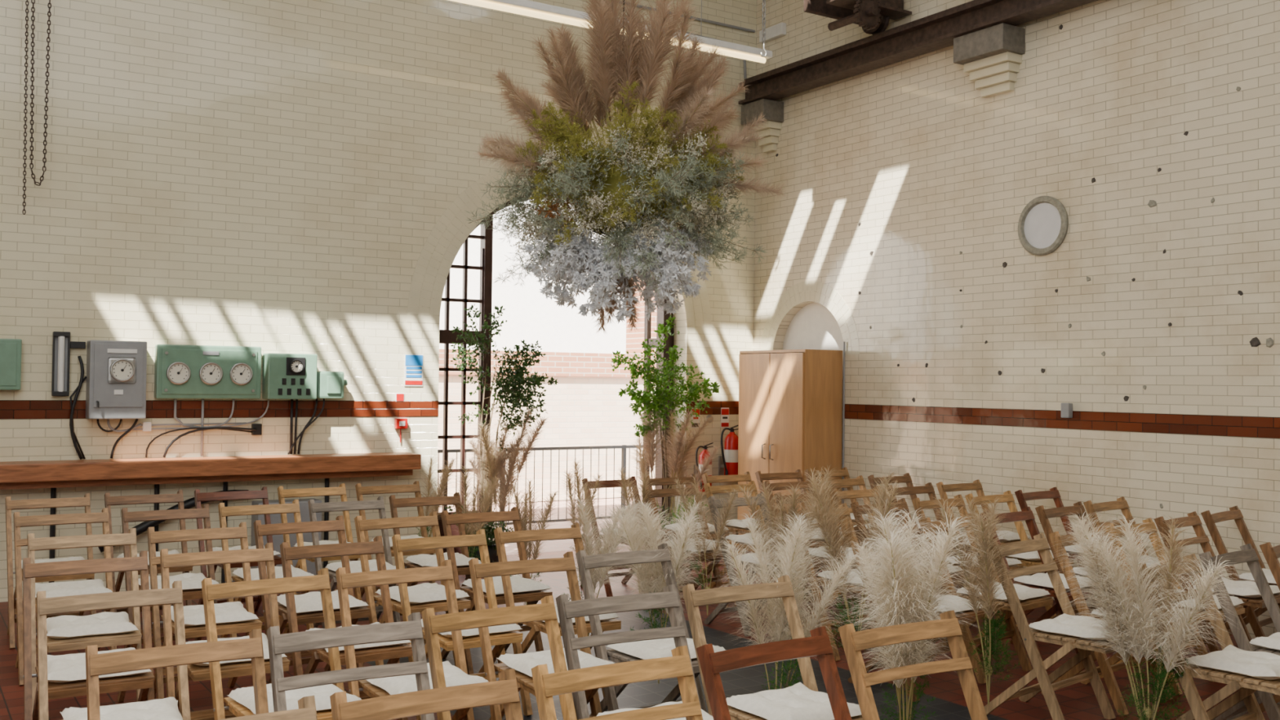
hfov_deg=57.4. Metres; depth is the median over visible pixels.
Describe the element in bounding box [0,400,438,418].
trim
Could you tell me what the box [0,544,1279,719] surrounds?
floor
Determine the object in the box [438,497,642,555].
paved courtyard
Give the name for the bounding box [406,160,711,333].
trim
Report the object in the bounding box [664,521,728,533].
seat cushion
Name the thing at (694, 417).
wall sign
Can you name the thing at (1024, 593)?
seat cushion
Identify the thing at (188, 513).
folding chair
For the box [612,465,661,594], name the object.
bunch
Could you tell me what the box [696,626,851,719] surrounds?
folding chair
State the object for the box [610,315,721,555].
greenery
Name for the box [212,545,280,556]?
seat cushion
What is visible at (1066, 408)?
switch box
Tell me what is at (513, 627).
seat cushion
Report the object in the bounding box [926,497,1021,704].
bunch
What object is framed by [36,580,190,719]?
folding chair
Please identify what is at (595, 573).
bunch
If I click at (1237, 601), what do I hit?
seat cushion
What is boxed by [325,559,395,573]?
seat cushion
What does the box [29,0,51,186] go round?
hanging chain
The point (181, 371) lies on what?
panel
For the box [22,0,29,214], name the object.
hanging chain
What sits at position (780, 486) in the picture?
folding chair
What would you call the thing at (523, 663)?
seat cushion
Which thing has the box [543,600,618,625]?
seat cushion
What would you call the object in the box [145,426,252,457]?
cable
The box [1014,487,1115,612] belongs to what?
folding chair
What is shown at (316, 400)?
cable
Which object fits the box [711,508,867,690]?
bunch
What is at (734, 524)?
seat cushion
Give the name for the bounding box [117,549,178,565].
seat cushion
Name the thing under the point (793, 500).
bunch
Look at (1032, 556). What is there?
seat cushion
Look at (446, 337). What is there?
window
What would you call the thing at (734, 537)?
seat cushion
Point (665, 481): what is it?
folding chair
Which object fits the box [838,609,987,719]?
folding chair
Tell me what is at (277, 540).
folding chair
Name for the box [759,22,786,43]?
emergency light
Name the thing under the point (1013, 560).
seat cushion
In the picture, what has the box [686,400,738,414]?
trim
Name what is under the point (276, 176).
wall
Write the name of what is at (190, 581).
seat cushion
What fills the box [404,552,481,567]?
seat cushion
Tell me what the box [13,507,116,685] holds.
folding chair
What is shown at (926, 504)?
folding chair
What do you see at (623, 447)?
railing
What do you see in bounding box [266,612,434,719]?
folding chair
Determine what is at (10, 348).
panel
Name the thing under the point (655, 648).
seat cushion
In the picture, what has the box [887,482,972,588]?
folding chair
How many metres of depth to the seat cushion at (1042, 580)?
6.79 m
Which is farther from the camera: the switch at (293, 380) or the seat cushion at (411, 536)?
the switch at (293, 380)
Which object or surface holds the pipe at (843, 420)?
attached to the wall at (931, 169)
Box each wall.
[0,0,756,602]
[436,349,656,506]
[753,0,1279,639]
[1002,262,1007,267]
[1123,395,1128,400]
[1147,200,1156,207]
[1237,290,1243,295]
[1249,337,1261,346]
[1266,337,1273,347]
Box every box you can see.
[85,340,146,418]
[142,422,151,431]
[251,423,262,435]
[262,353,317,399]
[316,371,347,398]
[1061,403,1072,417]
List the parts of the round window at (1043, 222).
pane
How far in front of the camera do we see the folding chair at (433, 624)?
3.91 m
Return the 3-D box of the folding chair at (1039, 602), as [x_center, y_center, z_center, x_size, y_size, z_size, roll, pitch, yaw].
[1.930,1.327,6.570,0.476,0.872,0.637,2,-1,-41]
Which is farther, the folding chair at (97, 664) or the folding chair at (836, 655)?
the folding chair at (836, 655)
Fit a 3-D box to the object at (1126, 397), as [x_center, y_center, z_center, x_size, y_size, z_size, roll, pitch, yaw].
[3.457,0.274,8.318,0.007,0.039,0.047,1,-1,-33]
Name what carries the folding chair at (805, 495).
on the floor
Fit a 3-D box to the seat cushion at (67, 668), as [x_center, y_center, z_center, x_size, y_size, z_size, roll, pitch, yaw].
[-2.145,1.195,4.594,0.382,0.054,0.382,1,-1,-31]
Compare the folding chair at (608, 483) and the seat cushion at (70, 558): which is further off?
the folding chair at (608, 483)
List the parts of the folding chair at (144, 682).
leg, leg, backrest, seat, leg, leg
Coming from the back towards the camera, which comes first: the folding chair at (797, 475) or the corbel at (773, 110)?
the corbel at (773, 110)
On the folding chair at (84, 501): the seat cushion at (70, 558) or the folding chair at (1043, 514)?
the seat cushion at (70, 558)
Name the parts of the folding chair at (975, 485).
leg, backrest, seat, leg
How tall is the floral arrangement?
4.062 m
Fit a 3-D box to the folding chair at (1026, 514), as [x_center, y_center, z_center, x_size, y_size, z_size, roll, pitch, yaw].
[2.373,1.339,6.937,0.476,0.872,0.637,2,-1,-40]
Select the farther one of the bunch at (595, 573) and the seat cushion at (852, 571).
the seat cushion at (852, 571)
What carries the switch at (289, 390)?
attached to the control box at (285, 375)
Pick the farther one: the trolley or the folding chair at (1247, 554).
the trolley
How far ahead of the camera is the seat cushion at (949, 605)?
6.00 m
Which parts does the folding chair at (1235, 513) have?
leg, backrest, leg, leg, leg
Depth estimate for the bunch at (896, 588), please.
4.05 m
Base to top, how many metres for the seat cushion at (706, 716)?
0.054 m
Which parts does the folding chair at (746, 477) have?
leg, leg, backrest, seat, leg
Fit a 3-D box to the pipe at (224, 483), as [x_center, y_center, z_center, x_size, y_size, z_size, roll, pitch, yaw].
[-3.221,1.341,9.068,0.033,0.800,0.033,1,-1,-10]
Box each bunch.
[415,454,459,555]
[446,464,502,575]
[499,477,561,604]
[558,457,605,578]
[558,480,646,635]
[603,494,714,683]
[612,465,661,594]
[667,473,745,615]
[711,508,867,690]
[733,462,836,630]
[799,466,912,653]
[834,502,985,719]
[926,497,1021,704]
[1050,510,1244,719]
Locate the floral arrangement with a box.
[465,0,785,335]
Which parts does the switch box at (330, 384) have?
knob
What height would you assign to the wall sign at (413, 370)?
0.270 m
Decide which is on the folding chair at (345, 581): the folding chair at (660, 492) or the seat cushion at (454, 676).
the seat cushion at (454, 676)
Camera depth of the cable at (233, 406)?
9.09 m
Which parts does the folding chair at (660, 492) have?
leg, backrest, leg, seat, leg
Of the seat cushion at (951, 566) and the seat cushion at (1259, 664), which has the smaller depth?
the seat cushion at (1259, 664)
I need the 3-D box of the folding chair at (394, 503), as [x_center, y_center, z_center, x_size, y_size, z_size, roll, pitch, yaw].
[-1.295,1.309,7.463,0.476,0.872,0.637,1,-1,-31]
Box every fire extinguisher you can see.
[695,442,713,492]
[720,424,738,475]
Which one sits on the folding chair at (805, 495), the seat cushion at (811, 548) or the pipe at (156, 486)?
the seat cushion at (811, 548)
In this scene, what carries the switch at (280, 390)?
attached to the control box at (285, 375)
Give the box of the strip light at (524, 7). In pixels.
[448,0,772,63]
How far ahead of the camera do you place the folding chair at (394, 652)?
5.28 m
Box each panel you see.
[0,338,22,390]
[154,344,261,399]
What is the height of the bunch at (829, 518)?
1.072 m
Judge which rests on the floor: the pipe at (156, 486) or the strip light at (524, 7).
the pipe at (156, 486)
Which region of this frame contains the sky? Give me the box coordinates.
[439,198,626,354]
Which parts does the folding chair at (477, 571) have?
leg, leg, backrest, seat, leg, leg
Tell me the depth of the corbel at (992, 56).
9.19 m
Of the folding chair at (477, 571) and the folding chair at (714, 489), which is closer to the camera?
the folding chair at (477, 571)
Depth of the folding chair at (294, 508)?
7.01 m
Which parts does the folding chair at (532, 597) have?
leg, leg, backrest, seat, leg, leg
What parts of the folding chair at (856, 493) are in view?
leg, backrest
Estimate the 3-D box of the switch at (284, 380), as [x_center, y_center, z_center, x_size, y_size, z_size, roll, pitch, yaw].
[-2.790,0.168,9.172,0.030,0.050,0.014,1,-1,-33]
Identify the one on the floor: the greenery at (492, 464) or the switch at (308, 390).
the greenery at (492, 464)
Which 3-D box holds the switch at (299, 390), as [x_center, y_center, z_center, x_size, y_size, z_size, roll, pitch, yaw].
[-2.690,0.250,9.235,0.030,0.050,0.014,1,-1,-33]
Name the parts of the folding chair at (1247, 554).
backrest, leg, leg, leg, seat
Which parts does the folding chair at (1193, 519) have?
backrest, leg, leg, leg, seat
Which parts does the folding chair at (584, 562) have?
leg, leg, backrest, seat, leg, leg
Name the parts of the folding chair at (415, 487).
leg, leg, backrest, seat, leg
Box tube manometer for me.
[51,331,85,395]
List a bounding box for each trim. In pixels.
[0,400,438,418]
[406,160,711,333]
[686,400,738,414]
[760,280,859,354]
[844,404,1279,438]
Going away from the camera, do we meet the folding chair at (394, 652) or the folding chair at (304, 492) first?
the folding chair at (394, 652)
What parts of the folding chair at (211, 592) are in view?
leg, pivot rod, backrest, seat, leg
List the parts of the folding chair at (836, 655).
leg, leg, backrest, seat, leg, leg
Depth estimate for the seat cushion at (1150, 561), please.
7.53 m
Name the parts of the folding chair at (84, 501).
leg, leg, backrest, seat, leg, leg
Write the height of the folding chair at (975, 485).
0.872 m
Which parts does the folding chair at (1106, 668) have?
leg, backrest, leg, leg, leg, seat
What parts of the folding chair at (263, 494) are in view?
leg, leg, backrest, seat, leg, leg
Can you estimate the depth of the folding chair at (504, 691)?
2.88 m
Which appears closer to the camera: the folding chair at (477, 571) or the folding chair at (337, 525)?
the folding chair at (477, 571)
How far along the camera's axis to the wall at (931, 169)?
8.80 m
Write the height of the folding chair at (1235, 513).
0.872 m
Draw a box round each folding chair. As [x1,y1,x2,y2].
[4,493,96,648]
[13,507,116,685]
[22,550,155,719]
[27,528,142,710]
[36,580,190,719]
[84,628,268,719]
[104,489,193,613]
[120,503,220,648]
[146,522,262,699]
[160,542,289,719]
[194,486,281,611]
[201,568,344,719]
[217,499,313,638]
[219,695,317,719]
[250,497,321,575]
[253,515,369,688]
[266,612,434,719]
[277,483,361,599]
[280,535,413,719]
[307,496,400,628]
[329,668,523,719]
[335,560,474,719]
[354,511,471,666]
[355,480,435,606]
[388,492,475,622]
[391,528,523,719]
[421,595,577,719]
[440,506,552,674]
[468,551,620,719]
[493,522,621,715]
[531,645,702,719]
[555,584,701,719]
[575,543,706,715]
[580,475,668,596]
[644,484,737,608]
[645,473,728,578]
[681,574,862,719]
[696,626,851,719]
[699,471,758,579]
[703,480,786,606]
[703,492,813,636]
[755,469,837,547]
[763,478,845,582]
[773,490,863,626]
[788,502,880,661]
[804,466,879,546]
[816,475,900,577]
[830,485,928,610]
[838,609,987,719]
[847,519,991,702]
[850,497,964,639]
[867,472,950,566]
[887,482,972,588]
[911,494,1022,627]
[920,512,1053,684]
[936,479,1021,587]
[964,490,1073,626]
[976,506,1098,661]
[983,533,1142,719]
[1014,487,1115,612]
[1035,501,1155,618]
[1040,525,1198,715]
[1083,496,1191,600]
[1099,517,1244,694]
[1137,553,1279,719]
[1154,511,1279,652]
[1192,505,1279,648]
[1198,543,1279,719]
[1258,542,1279,712]
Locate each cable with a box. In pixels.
[69,355,84,459]
[69,376,86,459]
[97,418,122,431]
[106,418,142,432]
[110,418,137,458]
[132,399,269,430]
[140,422,246,426]
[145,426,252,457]
[162,426,256,457]
[173,399,199,427]
[200,399,204,456]
[200,399,235,427]
[288,398,324,454]
[289,399,293,453]
[293,399,297,453]
[297,398,317,453]
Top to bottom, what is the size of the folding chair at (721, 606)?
0.872 m
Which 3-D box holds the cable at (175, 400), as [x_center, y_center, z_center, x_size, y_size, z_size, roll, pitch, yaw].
[-3.458,0.411,8.928,0.192,0.230,0.020,1,-1,-33]
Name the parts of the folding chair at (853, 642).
leg, backrest, leg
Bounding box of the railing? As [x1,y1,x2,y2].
[437,444,652,527]
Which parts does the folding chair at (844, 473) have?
leg, backrest, leg, seat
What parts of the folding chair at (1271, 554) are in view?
leg, leg, backrest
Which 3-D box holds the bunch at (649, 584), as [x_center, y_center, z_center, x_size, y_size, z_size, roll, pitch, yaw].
[0.084,1.090,5.577,0.648,0.901,0.515,0,-1,27]
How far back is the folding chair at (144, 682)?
4.72 m
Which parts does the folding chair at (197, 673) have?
leg, leg, backrest, seat, leg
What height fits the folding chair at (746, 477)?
0.872 m
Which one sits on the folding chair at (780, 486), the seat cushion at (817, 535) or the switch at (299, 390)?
the seat cushion at (817, 535)
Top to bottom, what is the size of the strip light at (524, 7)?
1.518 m
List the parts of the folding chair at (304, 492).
leg, leg, backrest, seat, leg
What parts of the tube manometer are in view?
frame, plate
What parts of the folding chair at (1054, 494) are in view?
leg, backrest, leg, seat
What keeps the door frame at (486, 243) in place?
in the wall at (276, 176)
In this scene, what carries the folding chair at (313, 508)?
on the floor
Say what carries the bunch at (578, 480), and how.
attached to the folding chair at (608, 483)
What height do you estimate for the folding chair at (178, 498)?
0.872 m
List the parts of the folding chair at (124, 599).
leg, backrest, leg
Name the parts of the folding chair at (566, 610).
leg, backrest, leg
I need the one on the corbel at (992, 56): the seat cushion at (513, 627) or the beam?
the beam
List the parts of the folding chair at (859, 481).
backrest, leg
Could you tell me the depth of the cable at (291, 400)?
9.34 m
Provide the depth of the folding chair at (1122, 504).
7.82 m
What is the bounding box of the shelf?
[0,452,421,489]
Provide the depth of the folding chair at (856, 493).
8.43 m
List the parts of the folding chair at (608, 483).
leg, backrest, seat, leg, leg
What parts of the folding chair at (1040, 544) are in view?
leg, backrest, leg, leg, leg, seat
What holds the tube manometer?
attached to the wall at (276, 176)
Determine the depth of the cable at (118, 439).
8.65 m
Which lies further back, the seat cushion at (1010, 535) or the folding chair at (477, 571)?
the seat cushion at (1010, 535)
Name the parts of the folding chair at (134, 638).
leg, backrest, seat, leg, leg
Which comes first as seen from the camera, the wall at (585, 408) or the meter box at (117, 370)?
the meter box at (117, 370)
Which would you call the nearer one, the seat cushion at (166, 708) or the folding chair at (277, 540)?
the seat cushion at (166, 708)
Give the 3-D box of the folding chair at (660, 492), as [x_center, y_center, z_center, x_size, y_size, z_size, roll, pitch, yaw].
[0.348,1.343,8.299,0.476,0.872,0.637,1,-1,-35]
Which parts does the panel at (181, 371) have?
name plate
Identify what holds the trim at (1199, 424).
attached to the wall at (931, 169)
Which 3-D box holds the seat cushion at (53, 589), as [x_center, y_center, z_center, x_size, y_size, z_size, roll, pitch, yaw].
[-3.026,1.216,6.211,0.382,0.054,0.382,1,-1,-32]
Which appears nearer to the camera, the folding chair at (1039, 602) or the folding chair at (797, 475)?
the folding chair at (1039, 602)
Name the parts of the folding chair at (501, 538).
leg, leg, backrest, seat, leg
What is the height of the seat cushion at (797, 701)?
0.054 m
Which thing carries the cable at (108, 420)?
attached to the wall at (276, 176)
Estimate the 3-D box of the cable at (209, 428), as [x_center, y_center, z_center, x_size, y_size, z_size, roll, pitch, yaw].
[-3.299,0.628,8.987,0.689,0.228,0.026,1,-1,-33]
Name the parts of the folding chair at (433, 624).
leg, backrest, leg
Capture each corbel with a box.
[741,98,783,152]
[953,22,1025,97]
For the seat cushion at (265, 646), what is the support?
on the folding chair at (197, 673)
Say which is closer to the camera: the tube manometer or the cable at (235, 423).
the tube manometer
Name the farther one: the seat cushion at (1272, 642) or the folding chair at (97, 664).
the seat cushion at (1272, 642)
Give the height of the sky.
6.500 m
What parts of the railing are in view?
post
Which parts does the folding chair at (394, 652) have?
leg, leg, backrest, seat, leg, leg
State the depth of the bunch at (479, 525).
7.84 m
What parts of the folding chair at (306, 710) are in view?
backrest, leg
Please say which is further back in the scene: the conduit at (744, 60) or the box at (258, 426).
the conduit at (744, 60)
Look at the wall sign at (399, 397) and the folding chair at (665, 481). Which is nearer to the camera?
the folding chair at (665, 481)
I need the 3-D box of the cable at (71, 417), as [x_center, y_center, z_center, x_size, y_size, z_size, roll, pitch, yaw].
[-4.095,0.346,8.509,0.096,0.758,0.041,1,-1,-33]
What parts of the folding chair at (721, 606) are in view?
leg, leg, backrest, leg, leg, seat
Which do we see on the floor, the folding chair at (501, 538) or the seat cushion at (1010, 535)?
the folding chair at (501, 538)
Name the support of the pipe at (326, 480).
on the floor
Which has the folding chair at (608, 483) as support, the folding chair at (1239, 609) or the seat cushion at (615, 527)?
the seat cushion at (615, 527)
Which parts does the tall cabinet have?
door, handle, door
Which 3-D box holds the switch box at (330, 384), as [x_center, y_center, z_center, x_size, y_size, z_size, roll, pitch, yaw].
[-2.503,0.202,9.484,0.260,0.220,0.154,1,-1,-33]
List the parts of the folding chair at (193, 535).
leg, leg, backrest, seat, leg, leg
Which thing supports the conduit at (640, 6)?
attached to the wall at (276, 176)
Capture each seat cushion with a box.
[21,556,84,568]
[35,578,111,598]
[46,611,138,638]
[47,647,151,683]
[60,697,182,719]
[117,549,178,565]
[137,573,218,590]
[170,601,258,626]
[185,632,286,666]
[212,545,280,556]
[227,683,361,714]
[231,564,314,580]
[276,589,369,613]
[293,540,351,546]
[306,622,411,652]
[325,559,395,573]
[365,661,488,694]
[371,534,424,548]
[375,582,470,604]
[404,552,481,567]
[421,618,523,638]
[461,574,551,595]
[497,648,614,677]
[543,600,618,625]
[596,700,713,719]
[600,527,664,537]
[605,637,725,659]
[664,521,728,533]
[664,538,734,551]
[725,517,759,528]
[725,533,779,545]
[725,682,862,719]
[732,551,812,567]
[808,527,842,540]
[808,546,853,559]
[817,566,885,585]
[835,512,869,520]
[880,559,964,572]
[888,591,983,613]
[892,519,933,530]
[921,533,970,547]
[945,552,1021,567]
[955,580,1050,601]
[963,530,1031,542]
[1005,550,1069,560]
[1013,572,1093,590]
[1029,613,1113,640]
[1048,543,1113,553]
[1072,566,1134,576]
[1091,604,1191,622]
[1128,554,1159,567]
[1160,589,1244,610]
[1186,644,1279,679]
[1192,577,1279,598]
[1238,568,1276,584]
[1249,632,1279,650]
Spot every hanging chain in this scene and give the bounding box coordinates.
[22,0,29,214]
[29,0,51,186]
[760,0,767,57]
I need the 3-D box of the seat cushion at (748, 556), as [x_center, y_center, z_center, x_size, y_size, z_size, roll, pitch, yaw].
[0.862,1.287,7.581,0.377,0.054,0.377,1,-1,-36]
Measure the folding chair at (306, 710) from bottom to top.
0.872 m
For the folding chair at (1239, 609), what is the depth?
6.43 m
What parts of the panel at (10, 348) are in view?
door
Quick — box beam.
[738,0,1097,105]
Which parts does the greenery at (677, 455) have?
stem, stem, stem, stem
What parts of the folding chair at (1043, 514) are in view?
leg, backrest, leg, leg, leg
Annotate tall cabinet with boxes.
[737,349,842,549]
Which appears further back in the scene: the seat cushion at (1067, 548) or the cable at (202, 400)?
the cable at (202, 400)
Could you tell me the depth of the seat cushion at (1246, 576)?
7.03 m
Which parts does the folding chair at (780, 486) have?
leg, backrest, leg, seat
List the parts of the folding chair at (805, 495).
leg, backrest, leg, seat, leg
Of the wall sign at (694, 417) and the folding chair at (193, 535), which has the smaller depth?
the folding chair at (193, 535)
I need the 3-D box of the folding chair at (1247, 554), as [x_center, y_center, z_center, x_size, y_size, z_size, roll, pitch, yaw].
[2.902,1.314,5.313,0.476,0.872,0.637,2,-1,-41]
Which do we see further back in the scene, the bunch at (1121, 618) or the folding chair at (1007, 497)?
the folding chair at (1007, 497)
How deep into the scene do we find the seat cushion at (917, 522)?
9.51 m
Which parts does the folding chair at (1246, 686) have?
leg, backrest, leg, leg, leg, seat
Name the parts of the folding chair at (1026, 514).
leg, backrest, leg, leg, leg, seat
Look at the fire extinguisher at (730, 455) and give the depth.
11.47 m
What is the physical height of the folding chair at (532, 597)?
0.872 m
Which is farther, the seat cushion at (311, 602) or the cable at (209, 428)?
the cable at (209, 428)
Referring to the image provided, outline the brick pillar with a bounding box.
[626,278,657,354]
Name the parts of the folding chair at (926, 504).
leg, backrest, leg, leg, seat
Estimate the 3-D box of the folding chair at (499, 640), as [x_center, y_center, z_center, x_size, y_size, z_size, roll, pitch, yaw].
[-0.867,1.276,5.543,0.476,0.872,0.637,1,-1,-32]
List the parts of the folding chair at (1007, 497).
leg, backrest, leg, seat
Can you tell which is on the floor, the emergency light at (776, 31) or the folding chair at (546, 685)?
the folding chair at (546, 685)
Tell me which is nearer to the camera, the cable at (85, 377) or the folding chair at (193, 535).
the folding chair at (193, 535)
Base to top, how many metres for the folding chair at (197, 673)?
0.872 m
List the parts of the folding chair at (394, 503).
leg, leg, backrest, seat, leg, leg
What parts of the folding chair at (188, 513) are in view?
leg, leg, backrest, seat, leg, leg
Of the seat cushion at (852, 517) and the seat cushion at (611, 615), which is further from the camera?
the seat cushion at (852, 517)
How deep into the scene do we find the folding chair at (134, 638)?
5.49 m
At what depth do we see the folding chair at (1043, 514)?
7.33 m
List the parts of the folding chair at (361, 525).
leg, leg, backrest, seat, leg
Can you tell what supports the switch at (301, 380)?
attached to the control box at (285, 375)
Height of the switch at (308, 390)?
0.050 m
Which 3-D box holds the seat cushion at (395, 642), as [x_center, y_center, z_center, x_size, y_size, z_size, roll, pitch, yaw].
[-1.250,1.216,5.154,0.378,0.054,0.378,1,-1,-32]
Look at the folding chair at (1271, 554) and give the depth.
5.67 m
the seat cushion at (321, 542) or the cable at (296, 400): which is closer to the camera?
the seat cushion at (321, 542)
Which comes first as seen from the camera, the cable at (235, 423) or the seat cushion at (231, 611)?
the seat cushion at (231, 611)
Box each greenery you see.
[444,303,558,563]
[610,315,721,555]
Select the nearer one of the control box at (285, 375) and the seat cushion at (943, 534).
the seat cushion at (943, 534)
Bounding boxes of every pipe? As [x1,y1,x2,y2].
[48,488,56,582]
[97,489,248,552]
[154,484,159,575]
[221,481,227,583]
[323,478,328,568]
[842,341,844,503]
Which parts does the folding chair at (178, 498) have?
leg, leg, backrest, seat, leg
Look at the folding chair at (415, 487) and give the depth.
8.39 m
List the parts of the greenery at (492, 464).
pot, stem, stem, stem, stem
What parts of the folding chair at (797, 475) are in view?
leg, backrest, leg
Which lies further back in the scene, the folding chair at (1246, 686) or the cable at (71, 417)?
the cable at (71, 417)
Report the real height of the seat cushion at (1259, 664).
0.054 m
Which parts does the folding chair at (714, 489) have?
leg, leg, backrest, seat, leg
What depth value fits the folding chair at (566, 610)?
4.14 m
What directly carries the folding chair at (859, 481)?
on the floor
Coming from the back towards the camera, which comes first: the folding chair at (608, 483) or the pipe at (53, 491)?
the folding chair at (608, 483)
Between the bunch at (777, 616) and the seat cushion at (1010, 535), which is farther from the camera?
the seat cushion at (1010, 535)
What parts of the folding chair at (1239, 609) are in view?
leg, backrest, leg, leg, seat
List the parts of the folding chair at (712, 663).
leg, backrest, leg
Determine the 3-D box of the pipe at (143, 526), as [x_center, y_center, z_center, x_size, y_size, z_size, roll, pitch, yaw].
[-3.497,1.204,8.798,1.066,0.423,0.070,1,-1,-31]
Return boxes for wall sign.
[395,393,404,401]
[404,354,423,386]
[691,408,699,428]
[720,407,728,427]
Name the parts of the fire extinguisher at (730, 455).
handle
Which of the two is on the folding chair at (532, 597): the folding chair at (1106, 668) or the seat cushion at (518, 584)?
the seat cushion at (518, 584)
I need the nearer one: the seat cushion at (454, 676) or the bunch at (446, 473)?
the seat cushion at (454, 676)
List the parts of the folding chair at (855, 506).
leg, backrest, leg, seat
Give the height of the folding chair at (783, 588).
0.872 m
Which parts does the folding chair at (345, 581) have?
leg, seat, backrest, leg, leg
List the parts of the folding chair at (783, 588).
leg, backrest, seat, leg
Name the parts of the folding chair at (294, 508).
leg, leg, seat, backrest, leg, leg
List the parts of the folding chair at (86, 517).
leg, leg, backrest, leg, leg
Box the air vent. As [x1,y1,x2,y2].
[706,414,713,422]
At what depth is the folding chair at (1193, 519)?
6.78 m
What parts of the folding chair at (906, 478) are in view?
leg, backrest, leg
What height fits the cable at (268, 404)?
0.238 m
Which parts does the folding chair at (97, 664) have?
leg, backrest, leg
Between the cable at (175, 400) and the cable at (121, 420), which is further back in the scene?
the cable at (175, 400)
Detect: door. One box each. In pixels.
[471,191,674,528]
[643,284,657,526]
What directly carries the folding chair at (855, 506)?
on the floor
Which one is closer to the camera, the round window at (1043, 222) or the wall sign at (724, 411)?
the round window at (1043, 222)
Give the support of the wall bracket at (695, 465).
attached to the wall at (276, 176)
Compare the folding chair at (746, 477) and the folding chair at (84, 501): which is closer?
the folding chair at (84, 501)
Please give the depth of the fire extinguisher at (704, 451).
11.35 m
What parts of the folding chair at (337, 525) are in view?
leg, leg, backrest, seat, leg, leg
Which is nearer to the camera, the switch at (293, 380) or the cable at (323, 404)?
the switch at (293, 380)
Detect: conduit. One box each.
[618,0,755,32]
[624,18,746,79]
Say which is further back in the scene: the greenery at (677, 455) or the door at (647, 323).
the door at (647, 323)
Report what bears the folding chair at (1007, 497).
on the floor
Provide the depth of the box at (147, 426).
8.75 m
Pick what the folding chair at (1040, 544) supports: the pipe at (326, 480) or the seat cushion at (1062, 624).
the seat cushion at (1062, 624)
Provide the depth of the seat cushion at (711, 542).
8.09 m
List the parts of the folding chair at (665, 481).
leg, backrest, seat, leg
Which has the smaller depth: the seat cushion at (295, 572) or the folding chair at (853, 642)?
the folding chair at (853, 642)
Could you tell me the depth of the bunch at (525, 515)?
7.02 m
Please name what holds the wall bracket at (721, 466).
attached to the wall at (276, 176)
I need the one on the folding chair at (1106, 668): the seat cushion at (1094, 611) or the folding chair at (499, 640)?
the seat cushion at (1094, 611)
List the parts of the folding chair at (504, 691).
leg, leg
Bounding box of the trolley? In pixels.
[803,0,911,35]
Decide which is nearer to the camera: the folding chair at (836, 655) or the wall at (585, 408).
the folding chair at (836, 655)
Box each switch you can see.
[278,388,282,395]
[282,377,286,384]
[287,388,291,395]
[291,377,295,384]
[297,388,301,395]
[299,378,304,384]
[306,388,310,395]
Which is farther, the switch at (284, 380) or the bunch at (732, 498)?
the switch at (284, 380)
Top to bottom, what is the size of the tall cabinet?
1.920 m
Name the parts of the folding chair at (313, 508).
leg, leg, seat, backrest, leg, leg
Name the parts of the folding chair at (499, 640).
leg, leg, backrest, seat, leg, leg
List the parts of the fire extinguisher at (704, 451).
handle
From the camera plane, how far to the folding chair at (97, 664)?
3.33 m
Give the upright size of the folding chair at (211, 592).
0.872 m
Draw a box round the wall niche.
[782,302,843,503]
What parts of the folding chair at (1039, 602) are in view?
leg, backrest, leg, leg, leg, seat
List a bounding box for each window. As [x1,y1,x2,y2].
[436,234,484,554]
[1017,195,1068,255]
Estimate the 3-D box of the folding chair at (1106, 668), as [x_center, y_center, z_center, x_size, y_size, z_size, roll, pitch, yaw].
[2.451,1.322,5.989,0.476,0.872,0.637,2,-1,-40]
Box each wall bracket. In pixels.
[693,464,698,477]
[718,455,724,475]
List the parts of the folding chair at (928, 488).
leg, backrest, leg, seat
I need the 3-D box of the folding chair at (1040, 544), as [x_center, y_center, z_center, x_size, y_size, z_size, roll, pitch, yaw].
[2.018,1.310,5.622,0.476,0.872,0.637,2,-2,-42]
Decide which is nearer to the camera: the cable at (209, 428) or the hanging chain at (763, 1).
the cable at (209, 428)
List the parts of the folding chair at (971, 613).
leg, leg, backrest, leg, leg, seat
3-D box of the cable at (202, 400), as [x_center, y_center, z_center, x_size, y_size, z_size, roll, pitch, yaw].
[-3.363,0.518,8.987,0.018,0.440,0.018,1,-1,-10]
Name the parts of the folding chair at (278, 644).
leg, backrest, leg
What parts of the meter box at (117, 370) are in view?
door, rating plate, name plate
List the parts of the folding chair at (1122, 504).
leg, backrest, leg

